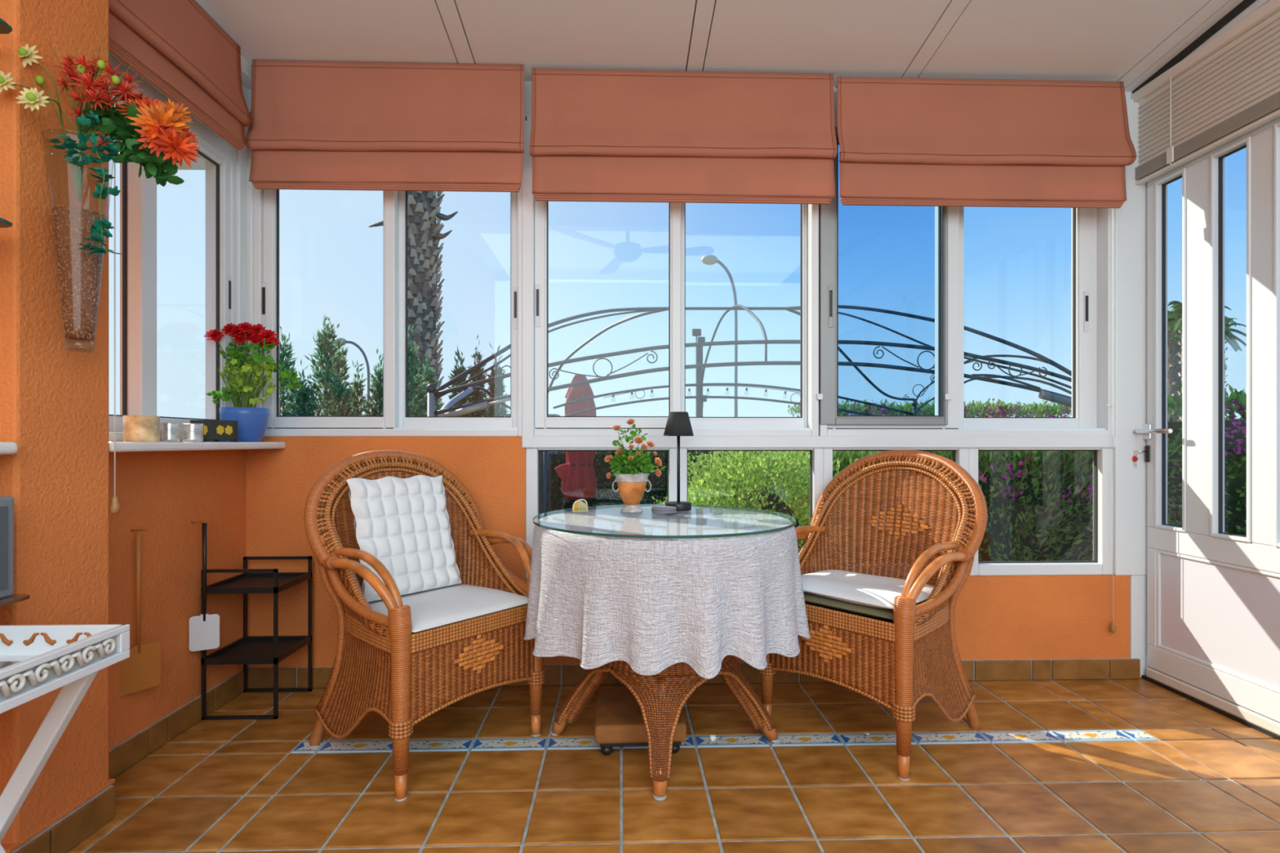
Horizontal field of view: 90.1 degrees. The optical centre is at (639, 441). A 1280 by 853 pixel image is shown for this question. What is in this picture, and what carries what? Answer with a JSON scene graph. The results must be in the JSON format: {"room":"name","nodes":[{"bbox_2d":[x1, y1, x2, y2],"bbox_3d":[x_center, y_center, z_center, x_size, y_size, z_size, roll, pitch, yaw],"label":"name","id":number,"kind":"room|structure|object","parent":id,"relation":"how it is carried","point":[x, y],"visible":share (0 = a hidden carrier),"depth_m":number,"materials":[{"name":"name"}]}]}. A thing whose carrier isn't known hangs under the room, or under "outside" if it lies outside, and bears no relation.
{"room":"sunroom","nodes":[
{"label":"sunroom","id":0,"kind":"room"},
{"bbox_2d":[0,0,108,846],"bbox_3d":[-1.703,-0.360,1.562,0.590,2.720,0.265,0,0,-2],"label":"wall column","id":1,"kind":"structure","parent":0,"point":[54,400],"depth_m":1.52,"materials":[{"name":"orange paint"}]},
{"bbox_2d":[0,778,115,852],"bbox_3d":[-1.677,0.911,1.560,0.542,0.012,0.300,0,0,-2],"label":"trim","id":2,"kind":"structure","parent":1,"relation":"attached to","point":[9,848],"depth_m":1.53,"materials":[{"name":"brown tile"}]},
{"bbox_2d":[11,785,115,852],"bbox_3d":[-1.391,0.959,1.281,0.016,0.083,0.845,0,0,-2],"label":"baseboard","id":3,"kind":"structure","parent":1,"relation":"attached to","point":[75,827],"depth_m":1.57,"materials":[{"name":"tile"}]},
{"bbox_2d":[40,128,113,352],"bbox_3d":[-1.343,-0.468,1.531,0.137,0.501,0.137,0,0,-2],"label":"vase","id":4,"kind":"object","parent":1,"relation":"attached to","point":[79,273],"visible":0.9,"depth_m":1.50,"materials":[{"name":"clear glass"}]},
{"bbox_2d":[0,43,199,255],"bbox_3d":[-1.234,-0.683,1.500,0.407,0.518,0.193,0,0,-8],"label":"flower bouquet","id":5,"kind":"object","parent":4,"relation":"in","point":[154,135],"visible":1,"depth_m":1.48,"materials":[{"name":"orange plant"}]},
{"bbox_2d":[108,51,250,750],"bbox_3d":[-1.802,-0.375,2.207,0.430,2.750,1.040,0,0,-2],"label":"wall","id":6,"kind":"structure","parent":0,"point":[164,492],"depth_m":2.17,"materials":[{"name":"orange paint"}]},
{"bbox_2d":[130,526,148,531],"bbox_3d":[-1.554,0.270,1.984,0.052,0.016,0.004,0,0,-2],"label":"wall hook","id":7,"kind":"object","parent":6,"relation":"attached to","point":[145,530],"visible":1,"depth_m":1.98,"materials":[{"name":"orange plastic"}]},
{"bbox_2d":[119,533,160,697],"bbox_3d":[-1.559,0.530,1.984,0.015,0.490,0.124,0,0,26],"label":"fly swatter","id":8,"kind":"object","parent":7,"relation":"hanging from","point":[141,670],"visible":0.82,"depth_m":1.98,"materials":[{"name":"orange plastic"}]},
{"bbox_2d":[108,53,235,441],"bbox_3d":[-1.638,-0.580,2.002,0.106,1.160,1.100,0,0,-2],"label":"window","id":9,"kind":"structure","parent":6,"relation":"in","point":[138,196],"depth_m":2.09,"materials":[{"name":"white paint"}]},
{"bbox_2d":[108,0,251,150],"bbox_3d":[-1.483,-1.299,1.666,0.086,0.402,1.524,0,0,-2],"label":"blind","id":10,"kind":"object","parent":9,"relation":"attached to","point":[184,53],"visible":0.94,"depth_m":2.09,"materials":[{"name":"fabric"}]},
{"bbox_2d":[109,85,119,514],"bbox_3d":[-1.406,-0.399,1.710,0.022,1.183,0.021,0,0,-2],"label":"pull cord","id":11,"kind":"object","parent":10,"relation":"hanging from","point":[114,508],"visible":0.95,"depth_m":1.71,"materials":[{"name":"white fabric"}]},
{"bbox_2d":[108,669,248,778],"bbox_3d":[-1.577,0.959,2.146,0.016,0.083,0.895,0,0,-2],"label":"baseboard","id":12,"kind":"structure","parent":6,"relation":"attached to","point":[131,751],"depth_m":2.13,"materials":[{"name":"tile"}]},
{"bbox_2d":[108,441,285,452],"bbox_3d":[-1.516,0.014,2.150,0.180,0.028,0.890,0,0,-2],"label":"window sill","id":13,"kind":"structure","parent":6,"relation":"on","point":[121,446],"depth_m":2.02,"materials":[{"name":"white stone"}]},
{"bbox_2d":[123,415,159,441],"bbox_3d":[-1.483,-0.038,1.901,0.087,0.077,0.087,0,0,-2],"label":"candle holder","id":14,"kind":"object","parent":13,"relation":"on","point":[135,428],"visible":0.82,"depth_m":1.87,"materials":[{"name":"beige stone"}]},
{"bbox_2d":[160,422,179,441],"bbox_3d":[-1.481,-0.031,2.011,0.053,0.061,0.053,0,0,-2],"label":"glass","id":15,"kind":"object","parent":13,"relation":"on","point":[169,432],"visible":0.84,"depth_m":1.99,"materials":[{"name":"silver metal"}]},
{"bbox_2d":[182,422,204,441],"bbox_3d":[-1.485,-0.031,2.121,0.061,0.061,0.061,0,0,-2],"label":"glass","id":16,"kind":"object","parent":13,"relation":"on","point":[193,432],"visible":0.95,"depth_m":2.10,"materials":[{"name":"silver metal"}]},
{"bbox_2d":[190,419,238,441],"bbox_3d":[-1.493,-0.037,2.241,0.100,0.075,0.100,0,0,18],"label":"box","id":17,"kind":"object","parent":13,"relation":"on","point":[216,430],"visible":0.73,"depth_m":2.21,"materials":[{"name":"grey"}]},
{"bbox_2d":[203,321,302,441],"bbox_3d":[-1.477,-0.229,2.437,0.371,0.459,0.190,0,0,-13],"label":"plant","id":18,"kind":"object","parent":13,"relation":"on","point":[252,421],"visible":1,"depth_m":2.41,"materials":[{"name":"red plant"}]},
{"bbox_2d":[189,522,219,651],"bbox_3d":[-1.544,0.513,2.264,0.090,0.450,0.015,0,0,-30],"label":"fly swatter","id":19,"kind":"object","parent":6,"relation":"attached to","point":[204,628],"visible":1,"depth_m":2.26,"materials":[{"name":"white plastic"}]},
{"bbox_2d":[196,1,251,88],"bbox_3d":[-1.550,-1.549,1.814,0.050,0.236,1.720,0,0,-2],"label":"trim","id":20,"kind":"structure","parent":6,"relation":"attached to","point":[246,68],"depth_m":2.52,"materials":[{"name":"white paint"}]},
{"bbox_2d":[246,126,253,407],"bbox_3d":[-1.585,-0.660,2.637,0.031,1.320,0.112,0,0,-2],"label":"trim","id":21,"kind":"structure","parent":6,"relation":"on","point":[250,187],"depth_m":2.58,"materials":[{"name":"white paint"}]},
{"bbox_2d":[219,407,269,441],"bbox_3d":[-1.511,-0.065,2.442,0.164,0.129,0.164,0,0,-2],"label":"flower pot","id":22,"kind":"object","parent":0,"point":[252,421],"depth_m":2.39,"materials":[{"name":"blue ceramic"}]},
{"bbox_2d":[617,481,646,505],"bbox_3d":[-0.030,0.185,2.315,0.109,0.084,0.109,0,0,-2],"label":"flower pot","id":23,"kind":"object","parent":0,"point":[631,493],"depth_m":2.28,"materials":[{"name":"ceramic"}]},
{"bbox_2d":[66,677,1279,852],"bbox_3d":[0.316,1.040,0.310,4.550,0.081,5.200,0,0,-2],"label":"floor","id":24,"kind":"structure","parent":0,"point":[1068,766],"depth_m":1.88,"materials":[{"name":"tile"}]},
{"bbox_2d":[0,624,129,852],"bbox_3d":[-1.263,0.687,1.055,0.463,0.630,0.485,0,0,-2],"label":"tray table","id":25,"kind":"object","parent":24,"relation":"on","point":[36,661],"visible":1,"depth_m":1.23,"materials":[{"name":"white paint"}]},
{"bbox_2d":[0,654,38,669],"bbox_3d":[-1.265,0.433,1.060,0.455,0.014,0.475,0,0,-2],"label":"table top","id":26,"kind":"object","parent":25,"relation":"on","point":[6,660],"depth_m":1.26,"materials":[{"name":"grey glass"}]},
{"bbox_2d":[200,555,311,719],"bbox_3d":[-1.446,0.730,2.430,0.266,0.540,0.266,0,0,-2],"label":"shelf rack","id":27,"kind":"object","parent":24,"relation":"on","point":[247,650],"visible":0.91,"depth_m":2.40,"materials":[{"name":"black metal"}]},
{"bbox_2d":[303,449,545,802],"bbox_3d":[-0.712,0.518,2.145,0.580,0.976,0.652,0,0,39],"label":"wicker armchair","id":28,"kind":"object","parent":24,"relation":"on","point":[384,668],"visible":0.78,"depth_m":1.99,"materials":[{"name":"wicker"}]},
{"bbox_2d":[368,584,528,632],"bbox_3d":[-0.649,0.534,2.094,0.403,0.036,0.476,0,0,39],"label":"seat cushion","id":29,"kind":"object","parent":28,"relation":"on","point":[451,604],"visible":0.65,"depth_m":2.06,"materials":[{"name":"white fabric"}]},
{"bbox_2d":[346,475,461,602],"bbox_3d":[-0.804,0.315,2.201,0.153,0.390,0.364,0,0,39],"label":"cushion","id":30,"kind":"object","parent":29,"relation":"on","point":[404,523],"visible":0.94,"depth_m":2.18,"materials":[{"name":"white fabric"}]},
{"bbox_2d":[594,689,686,755],"bbox_3d":[-0.005,0.948,2.166,0.292,0.105,0.300,0,0,-3],"label":"box","id":31,"kind":"object","parent":24,"relation":"on","point":[619,719],"visible":0.65,"depth_m":2.04,"materials":[{"name":"brown wood"}]},
{"bbox_2d":[536,521,792,801],"bbox_3d":[0.080,0.633,2.163,0.850,0.736,0.850,0,0,-2],"label":"round table","id":32,"kind":"object","parent":24,"relation":"on","point":[661,697],"visible":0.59,"depth_m":1.94,"materials":[{"name":"wicker"}]},
{"bbox_2d":[523,506,810,679],"bbox_3d":[0.082,0.450,2.161,0.958,0.375,0.969,0,0,-2],"label":"tablecloth","id":33,"kind":"object","parent":32,"relation":"on","point":[652,606],"visible":0.95,"depth_m":1.77,"materials":[{"name":"white fabric"}]},
{"bbox_2d":[533,504,795,538],"bbox_3d":[0.080,0.258,2.163,0.873,0.008,0.873,0,0,-2],"label":"glass tabletop","id":34,"kind":"object","parent":33,"relation":"on","point":[620,505],"visible":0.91,"depth_m":1.84,"materials":[{"name":"teal"}]},
{"bbox_2d":[572,498,587,511],"bbox_3d":[-0.217,0.231,2.325,0.056,0.045,0.012,0,0,-10],"label":"ornament","id":35,"kind":"object","parent":34,"relation":"on","point":[578,506],"visible":1,"depth_m":2.32,"materials":[{"name":"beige ceramic"}]},
{"bbox_2d":[604,418,666,512],"bbox_3d":[-0.017,0.085,2.314,0.224,0.337,0.137,0,0,-2],"label":"plant","id":36,"kind":"object","parent":34,"relation":"on","point":[631,483],"visible":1,"depth_m":2.29,"materials":[{"name":"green plant"}]},
{"bbox_2d":[663,411,693,511],"bbox_3d":[0.143,0.071,2.375,0.113,0.364,0.113,0,0,-2],"label":"table lamp","id":37,"kind":"object","parent":34,"relation":"on","point":[678,423],"visible":0.95,"depth_m":2.34,"materials":[{"name":"black metal"}]},
{"bbox_2d":[757,449,987,781],"bbox_3d":[0.810,0.518,2.254,0.580,0.976,0.652,0,0,-41],"label":"wicker armchair","id":38,"kind":"object","parent":24,"relation":"on","point":[908,658],"visible":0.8,"depth_m":2.16,"materials":[{"name":"wicker"}]},
{"bbox_2d":[803,591,927,620],"bbox_3d":[0.757,0.536,2.207,0.354,0.036,0.461,0,0,-41],"label":"cushion","id":39,"kind":"object","parent":38,"relation":"on","point":[882,613],"visible":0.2,"depth_m":2.05,"materials":[{"name":"fabric"}]},
{"bbox_2d":[800,569,933,608],"bbox_3d":[0.755,0.502,2.205,0.369,0.048,0.466,0,0,-41],"label":"seat cushion","id":40,"kind":"object","parent":39,"relation":"on","point":[870,590],"visible":0.78,"depth_m":2.13,"materials":[{"name":"white fabric"}]},
{"bbox_2d":[246,436,1129,667],"bbox_3d":[0.136,0.489,2.715,3.875,1.022,0.140,0,0,-2],"label":"wall","id":41,"kind":"structure","parent":0,"point":[997,617],"depth_m":2.62,"materials":[{"name":"orange paint"}]},
{"bbox_2d":[235,126,246,404],"bbox_3d":[-1.643,-0.660,2.562,0.110,1.320,0.060,0,0,-2],"label":"trim","id":42,"kind":"structure","parent":41,"relation":"on","point":[241,155],"depth_m":2.54,"materials":[{"name":"white paint"}]},
{"bbox_2d":[253,115,526,436],"bbox_3d":[-1.023,-0.683,2.663,1.099,1.323,0.114,0,0,-2],"label":"window","id":43,"kind":"structure","parent":41,"relation":"in","point":[394,421],"depth_m":2.62,"materials":[{"name":"white paint"}]},
{"bbox_2d":[245,59,524,191],"bbox_3d":[-0.986,-1.241,2.503,1.064,0.509,0.086,0,0,-2],"label":"blind","id":44,"kind":"object","parent":43,"relation":"attached to","point":[316,125],"visible":1,"depth_m":2.50,"materials":[{"name":"fabric"}]},
{"bbox_2d":[521,120,534,448],"bbox_3d":[-0.462,-0.647,2.682,0.049,1.345,0.130,0,0,-2],"label":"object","id":45,"kind":"structure","parent":41,"relation":"attached to","point":[527,197],"depth_m":2.62,"materials":[{"name":"white paint"}]},
{"bbox_2d":[525,448,676,578],"bbox_3d":[-0.158,0.293,2.669,0.629,0.543,0.058,0,0,-2],"label":"window","id":46,"kind":"structure","parent":41,"relation":"in","point":[532,455],"depth_m":2.64,"materials":[{"name":"white paint"}]},
{"bbox_2d":[526,115,818,435],"bbox_3d":[0.138,-0.683,2.698,1.212,1.323,0.114,0,0,-2],"label":"window","id":47,"kind":"structure","parent":41,"relation":"in","point":[807,424],"depth_m":2.66,"materials":[{"name":"white paint"}]},
{"bbox_2d":[529,67,837,204],"bbox_3d":[0.174,-1.217,2.538,1.214,0.530,0.086,0,0,-2],"label":"blind","id":48,"kind":"object","parent":47,"relation":"attached to","point":[622,135],"visible":1,"depth_m":2.53,"materials":[{"name":"fabric"}]},
{"bbox_2d":[247,658,1140,688],"bbox_3d":[0.255,0.959,2.641,3.710,0.083,0.016,0,0,-2],"label":"baseboard","id":49,"kind":"structure","parent":41,"relation":"attached to","point":[1063,668],"depth_m":2.67,"materials":[{"name":"tile"}]},
{"bbox_2d":[680,448,823,573],"bbox_3d":[0.462,0.293,2.688,0.610,0.543,0.058,0,0,-2],"label":"window","id":50,"kind":"structure","parent":41,"relation":"in","point":[816,455],"depth_m":2.67,"materials":[{"name":"white paint"}]},
{"bbox_2d":[533,435,1115,448],"bbox_3d":[0.766,0.001,2.720,2.481,0.049,0.128,0,0,-2],"label":"window sill","id":51,"kind":"structure","parent":41,"relation":"attached to","point":[539,442],"depth_m":2.66,"materials":[{"name":"white paint"}]},
{"bbox_2d":[823,448,968,576],"bbox_3d":[1.076,0.293,2.707,0.619,0.543,0.058,0,0,-2],"label":"window","id":52,"kind":"structure","parent":41,"relation":"in","point":[960,455],"depth_m":2.68,"materials":[{"name":"white paint"}]},
{"bbox_2d":[816,119,1115,435],"bbox_3d":[1.370,-0.683,2.729,1.275,1.323,0.128,0,0,-2],"label":"window","id":53,"kind":"structure","parent":41,"relation":"in","point":[1091,228],"depth_m":2.70,"materials":[{"name":"white paint"}]},
{"bbox_2d":[835,76,1137,208],"bbox_3d":[1.391,-1.210,2.575,1.202,0.521,0.086,0,0,-2],"label":"blind","id":54,"kind":"object","parent":53,"relation":"attached to","point":[903,141],"visible":1,"depth_m":2.57,"materials":[{"name":"fabric"}]},
{"bbox_2d":[968,448,1112,575],"bbox_3d":[1.696,0.293,2.725,0.622,0.543,0.058,0,0,-2],"label":"window","id":55,"kind":"structure","parent":41,"relation":"in","point":[1102,562],"depth_m":2.71,"materials":[{"name":"white paint"}]},
{"bbox_2d":[247,81,1132,119],"bbox_3d":[0.258,-1.482,2.724,4.120,0.275,0.130,0,0,-2],"label":"wall","id":56,"kind":"structure","parent":0,"point":[527,85],"depth_m":2.64,"materials":[{"name":"white paint"}]},
{"bbox_2d":[1113,98,1147,677],"bbox_3d":[2.077,-0.225,2.761,0.141,2.450,0.126,0,0,-2],"label":"trim","id":57,"kind":"structure","parent":56,"relation":"attached to","point":[1130,482],"depth_m":2.70,"materials":[{"name":"white paint"}]},
{"bbox_2d":[1132,0,1256,93],"bbox_3d":[2.167,-1.732,0.326,0.008,0.563,4.920,0,0,-2],"label":"trim","id":58,"kind":"structure","parent":56,"relation":"attached to","point":[1244,4],"depth_m":2.39,"materials":[{"name":"black metal"}]},
{"bbox_2d":[195,0,1243,91],"bbox_3d":[0.293,-1.774,0.219,4.528,0.590,5.020,0,0,-2],"label":"ceiling","id":59,"kind":"structure","parent":0,"point":[1127,42],"depth_m":2.38,"materials":[{"name":"white paint"}]},
{"bbox_3d":[-1.697,-0.550,-0.461,0.480,3.100,3.780,0,0,-2],"label":"wall niche","id":60,"kind":"object","parent":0,"visible":0},
{"bbox_2d":[0,17,12,34],"bbox_3d":[-1.424,-0.894,1.075,0.158,0.008,0.635,0,0,-2],"label":"glass shelf","id":61,"kind":"object","parent":60,"relation":"attached to","point":[5,28],"visible":1,"depth_m":1.37,"materials":[{"name":"teal"}]},
{"bbox_2d":[0,441,17,454],"bbox_3d":[-1.450,0.014,1.038,0.165,0.028,0.762,0,0,-2],"label":"trim","id":62,"kind":"structure","parent":60,"relation":"attached to","point":[6,447],"depth_m":1.40,"materials":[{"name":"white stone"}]},
{"bbox_2d":[0,594,30,607],"bbox_3d":[-1.406,0.336,1.076,0.195,0.008,0.635,0,0,-2],"label":"glass shelf","id":63,"kind":"object","parent":60,"relation":"attached to","point":[14,598],"visible":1,"depth_m":1.35,"materials":[{"name":"brown"}]},
{"bbox_2d":[0,496,13,598],"bbox_3d":[-1.389,0.225,1.254,0.093,0.215,0.250,0,0,-2],"label":"speaker box","id":64,"kind":"object","parent":63,"relation":"on","point":[6,503],"visible":1,"depth_m":1.36,"materials":[{"name":"grey plastic"}]},
{"bbox_3d":[2.282,-1.685,0.309,0.120,1.030,5.080,0,0,-2],"label":"wall","id":65,"kind":"structure","parent":0,"visible":0},
{"bbox_2d":[1137,0,1270,103],"bbox_3d":[2.196,-1.717,0.327,0.050,0.592,4.920,0,0,-2],"label":"trim","id":66,"kind":"structure","parent":65,"relation":"attached to","point":[1258,3],"depth_m":2.26,"materials":[{"name":"white paint"}]},
{"bbox_2d":[1130,0,1279,185],"bbox_3d":[2.124,-1.280,2.040,0.050,0.390,1.350,0,0,-2],"label":"blind","id":67,"kind":"object","parent":65,"relation":"attached to","point":[1228,87],"visible":0.98,"depth_m":2.35,"materials":[{"name":"white"}]},
{"bbox_2d":[1133,116,1279,740],"bbox_3d":[2.147,-0.062,2.034,0.105,2.125,1.336,0,0,-2],"label":"door","id":68,"kind":"structure","parent":65,"relation":"in","point":[1213,594],"depth_m":2.39,"materials":[{"name":"white paint"}]},
{"label":"outside","id":69,"kind":"structure","parent":0,"visible":0},
{"bbox_3d":[-1.401,1.950,46.379,120.000,0.100,87.200,0,0,-2],"label":"ground","id":70,"kind":"structure","parent":69,"visible":0},
{"bbox_2d":[279,326,297,416],"bbox_3d":[-5.798,0.035,10.352,1.336,3.731,1.353,0,0,-2],"label":"cypress","id":71,"kind":"object","parent":70,"relation":"on","point":[286,406],"visible":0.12,"depth_m":10.31,"materials":[{"name":"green plant"}]},
{"bbox_2d":[284,360,315,416],"bbox_3d":[-5.092,0.315,9.764,1.180,3.170,1.084,0,0,-2],"label":"cypress","id":72,"kind":"object","parent":70,"relation":"on","point":[300,402],"visible":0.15,"depth_m":9.69,"materials":[{"name":"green plant"}]},
{"bbox_2d":[301,314,356,416],"bbox_3d":[-4.817,-0.036,9.841,1.547,3.872,1.225,0,0,21],"label":"cypress","id":73,"kind":"object","parent":70,"relation":"on","point":[325,346],"visible":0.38,"depth_m":9.80,"materials":[{"name":"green plant"}]},
{"bbox_2d":[322,323,361,416],"bbox_3d":[-4.942,-0.026,10.420,1.110,3.853,1.089,0,0,-38],"label":"cypress","id":74,"kind":"object","parent":70,"relation":"on","point":[340,345],"visible":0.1,"depth_m":10.46,"materials":[{"name":"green plant"}]},
{"bbox_2d":[333,337,369,416],"bbox_3d":[-13.378,-1.463,29.610,1.697,6.727,0.356,0,0,-2],"label":"street lamp","id":75,"kind":"object","parent":70,"relation":"on","point":[340,340],"visible":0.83,"depth_m":29.58,"materials":[{"name":"grey metal"}]},
{"bbox_2d":[345,360,370,416],"bbox_3d":[-4.780,0.247,10.810,1.041,3.305,1.017,0,0,-2],"label":"cypress","id":76,"kind":"object","parent":70,"relation":"on","point":[356,385],"visible":0.09,"depth_m":10.83,"materials":[{"name":"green plant"}]},
{"bbox_2d":[359,348,382,416],"bbox_3d":[-4.263,0.178,10.449,1.328,3.443,1.192,0,0,-2],"label":"cypress","id":77,"kind":"object","parent":70,"relation":"on","point":[377,392],"visible":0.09,"depth_m":10.39,"materials":[{"name":"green plant"}]},
{"bbox_2d":[381,324,430,416],"bbox_3d":[-3.346,0.098,9.258,1.409,3.603,1.240,0,0,-2],"label":"cypress","id":78,"kind":"object","parent":70,"relation":"on","point":[412,384],"visible":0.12,"depth_m":9.20,"materials":[{"name":"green plant"}]},
{"bbox_2d":[368,191,457,414],"bbox_3d":[-4.223,-3.293,11.895,3.898,10.385,3.886,0,0,-2],"label":"palm tree","id":79,"kind":"object","parent":70,"relation":"on","point":[424,263],"visible":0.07,"depth_m":11.61,"materials":[{"name":"grey plant"}]},
{"bbox_2d":[411,342,444,416],"bbox_3d":[-3.224,0.187,9.751,1.093,3.427,1.151,0,0,-27],"label":"cypress","id":80,"kind":"object","parent":70,"relation":"on","point":[429,374],"visible":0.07,"depth_m":9.67,"materials":[{"name":"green plant"}]},
{"bbox_2d":[447,345,473,416],"bbox_3d":[-2.968,0.143,10.515,0.982,3.514,1.046,0,0,-39],"label":"cypress","id":81,"kind":"object","parent":70,"relation":"on","point":[460,370],"visible":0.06,"depth_m":10.47,"materials":[{"name":"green plant"}]},
{"bbox_2d":[465,334,488,416],"bbox_3d":[-2.757,0.040,10.696,0.969,3.720,0.921,0,0,21],"label":"cypress","id":82,"kind":"object","parent":70,"relation":"on","point":[477,395],"visible":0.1,"depth_m":10.68,"materials":[{"name":"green plant"}]},
{"bbox_2d":[483,343,510,416],"bbox_3d":[-2.314,0.143,10.324,1.012,3.514,1.156,0,0,-2],"label":"cypress","id":83,"kind":"object","parent":70,"relation":"on","point":[496,388],"visible":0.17,"depth_m":10.26,"materials":[{"name":"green plant"}]},
{"bbox_2d":[540,451,551,518],"bbox_3d":[-1.631,1.039,8.964,0.780,1.877,0.081,0,0,-2],"label":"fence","id":84,"kind":"object","parent":70,"relation":"on","point":[549,482],"visible":0.06,"depth_m":8.95,"materials":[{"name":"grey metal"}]},
{"bbox_2d":[554,374,597,502],"bbox_3d":[-0.807,0.502,8.498,0.519,2.796,0.473,0,0,29],"label":"parasol","id":85,"kind":"object","parent":70,"relation":"on","point":[577,476],"visible":0.7,"depth_m":8.34,"materials":[{"name":"red fabric"}]},
{"bbox_2d":[547,451,782,515],"bbox_3d":[0.207,0.958,9.658,4.029,2.184,0.922,0,0,-2],"label":"hedge","id":86,"kind":"object","parent":70,"relation":"on","point":[605,495],"visible":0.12,"depth_m":9.43,"materials":[{"name":"green plant"}]},
{"bbox_2d":[692,328,706,487],"bbox_3d":[0.833,0.158,8.998,0.200,3.484,0.162,0,0,-2],"label":"post","id":87,"kind":"object","parent":70,"relation":"on","point":[695,332],"visible":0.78,"depth_m":8.99,"materials":[{"name":"grey metal"}]},
{"bbox_2d":[701,254,737,305],"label":"street lamp","id":88,"kind":"object","parent":70,"relation":"on","point":[708,260],"depth_m":18.04,"materials":[{"name":"grey metal"}]},
{"bbox_2d":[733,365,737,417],"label":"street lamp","id":89,"kind":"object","parent":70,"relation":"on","point":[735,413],"depth_m":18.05,"materials":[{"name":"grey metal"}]},
{"bbox_2d":[426,304,1071,516],"bbox_3d":[0.999,0.315,5.963,4.888,3.171,3.618,0,0,-2],"label":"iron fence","id":90,"kind":"object","parent":70,"relation":"on","point":[433,393],"visible":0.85,"depth_m":4.47,"materials":[{"name":"grey metal"}]},
{"bbox_2d":[438,386,473,416],"bbox_3d":[-1.339,-0.293,4.613,0.079,0.264,0.715,0,0,1],"label":"rolled shade","id":91,"kind":"object","parent":90,"relation":"hanging from","point":[459,397],"depth_m":4.66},
{"bbox_2d":[444,401,488,416],"bbox_3d":[-1.117,-0.202,4.118,0.285,0.120,0.044,0,0,-2],"label":"rolled shade","id":92,"kind":"object","parent":90,"relation":"hanging from","point":[461,410],"depth_m":4.10,"materials":[{"name":"grey metal"}]},
{"bbox_2d":[487,397,510,405],"bbox_3d":[-0.904,-0.261,4.125,0.159,0.058,0.020,0,0,-2],"label":"rolled shade","id":93,"kind":"object","parent":90,"relation":"hanging from","point":[508,398],"depth_m":4.12,"materials":[{"name":"grey metal"}]},
{"bbox_2d":[1038,390,1071,407],"bbox_3d":[2.863,-0.259,4.238,0.421,0.164,0.056,0,0,-2],"label":"rolled shade","id":94,"kind":"object","parent":90,"relation":"hanging from","point":[1053,397],"depth_m":4.22,"materials":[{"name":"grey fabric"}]},
{"bbox_2d":[648,451,859,560],"bbox_3d":[0.692,1.004,4.074,1.400,2.211,1.112,0,0,-4],"label":"round bush","id":95,"kind":"object","parent":70,"relation":"on","point":[781,467],"visible":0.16,"depth_m":3.87,"materials":[{"name":"green plant"}]},
{"bbox_2d":[786,451,922,561],"bbox_3d":[1.565,1.020,4.696,0.989,2.106,0.912,0,0,-7],"label":"hedge","id":96,"kind":"object","parent":70,"relation":"on","point":[846,458],"visible":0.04,"depth_m":4.46,"materials":[{"name":"green plant"}]},
{"bbox_2d":[778,397,1092,509],"bbox_3d":[4.130,0.770,8.467,4.683,2.721,1.195,0,0,-2],"label":"hedge","id":97,"kind":"object","parent":70,"relation":"on","point":[997,410],"visible":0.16,"depth_m":8.18,"materials":[{"name":"green plant"}]},
{"bbox_2d":[914,430,1182,561],"bbox_3d":[2.858,0.984,4.639,1.835,2.233,1.142,0,0,-2],"label":"shrub","id":98,"kind":"object","parent":70,"relation":"on","point":[1039,504],"visible":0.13,"depth_m":4.37,"materials":[{"name":"green plant"}]},
{"bbox_2d":[1167,307,1182,422],"bbox_3d":[17.096,-1.244,20.551,1.936,6.288,1.925,0,0,-2],"label":"palm tree","id":99,"kind":"object","parent":70,"relation":"on","point":[1174,367],"visible":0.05,"depth_m":20.30,"materials":[{"name":"grey plant"}]},
{"bbox_2d":[1167,300,1239,419],"bbox_3d":[15.114,-1.022,17.490,1.936,5.843,1.925,0,0,-2],"label":"palm tree","id":100,"kind":"object","parent":70,"relation":"on","point":[1177,305],"visible":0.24,"depth_m":17.61,"materials":[{"name":"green plant"}]},
{"bbox_2d":[1167,381,1246,536],"bbox_3d":[6.872,0.767,5.212,6.603,2.653,1.484,0,0,-2],"label":"hedge","id":101,"kind":"object","parent":70,"relation":"on","point":[1235,429],"visible":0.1,"depth_m":4.78,"materials":[{"name":"green plant"}]},
{"bbox_2d":[1224,317,1246,409],"bbox_3d":[20.475,-1.246,22.654,1.936,6.293,1.925,0,0,-2],"label":"palm tree","id":102,"kind":"object","parent":70,"relation":"on","point":[1227,326],"visible":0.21,"depth_m":22.17,"materials":[{"name":"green plant"}]},
{"bbox_3d":[1.984,-0.152,2.686,0.031,0.009,0.017,0,0,-2],"label":"hook","id":103,"kind":"object","parent":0,"visible":0},
{"bbox_2d":[1110,208,1115,632],"bbox_3d":[1.982,-0.150,2.676,0.022,1.900,0.021,0,0,-2],"label":"pull cord","id":104,"kind":"object","parent":103,"relation":"hanging from","point":[1113,628],"visible":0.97,"depth_m":2.67,"materials":[{"name":"white plastic"}]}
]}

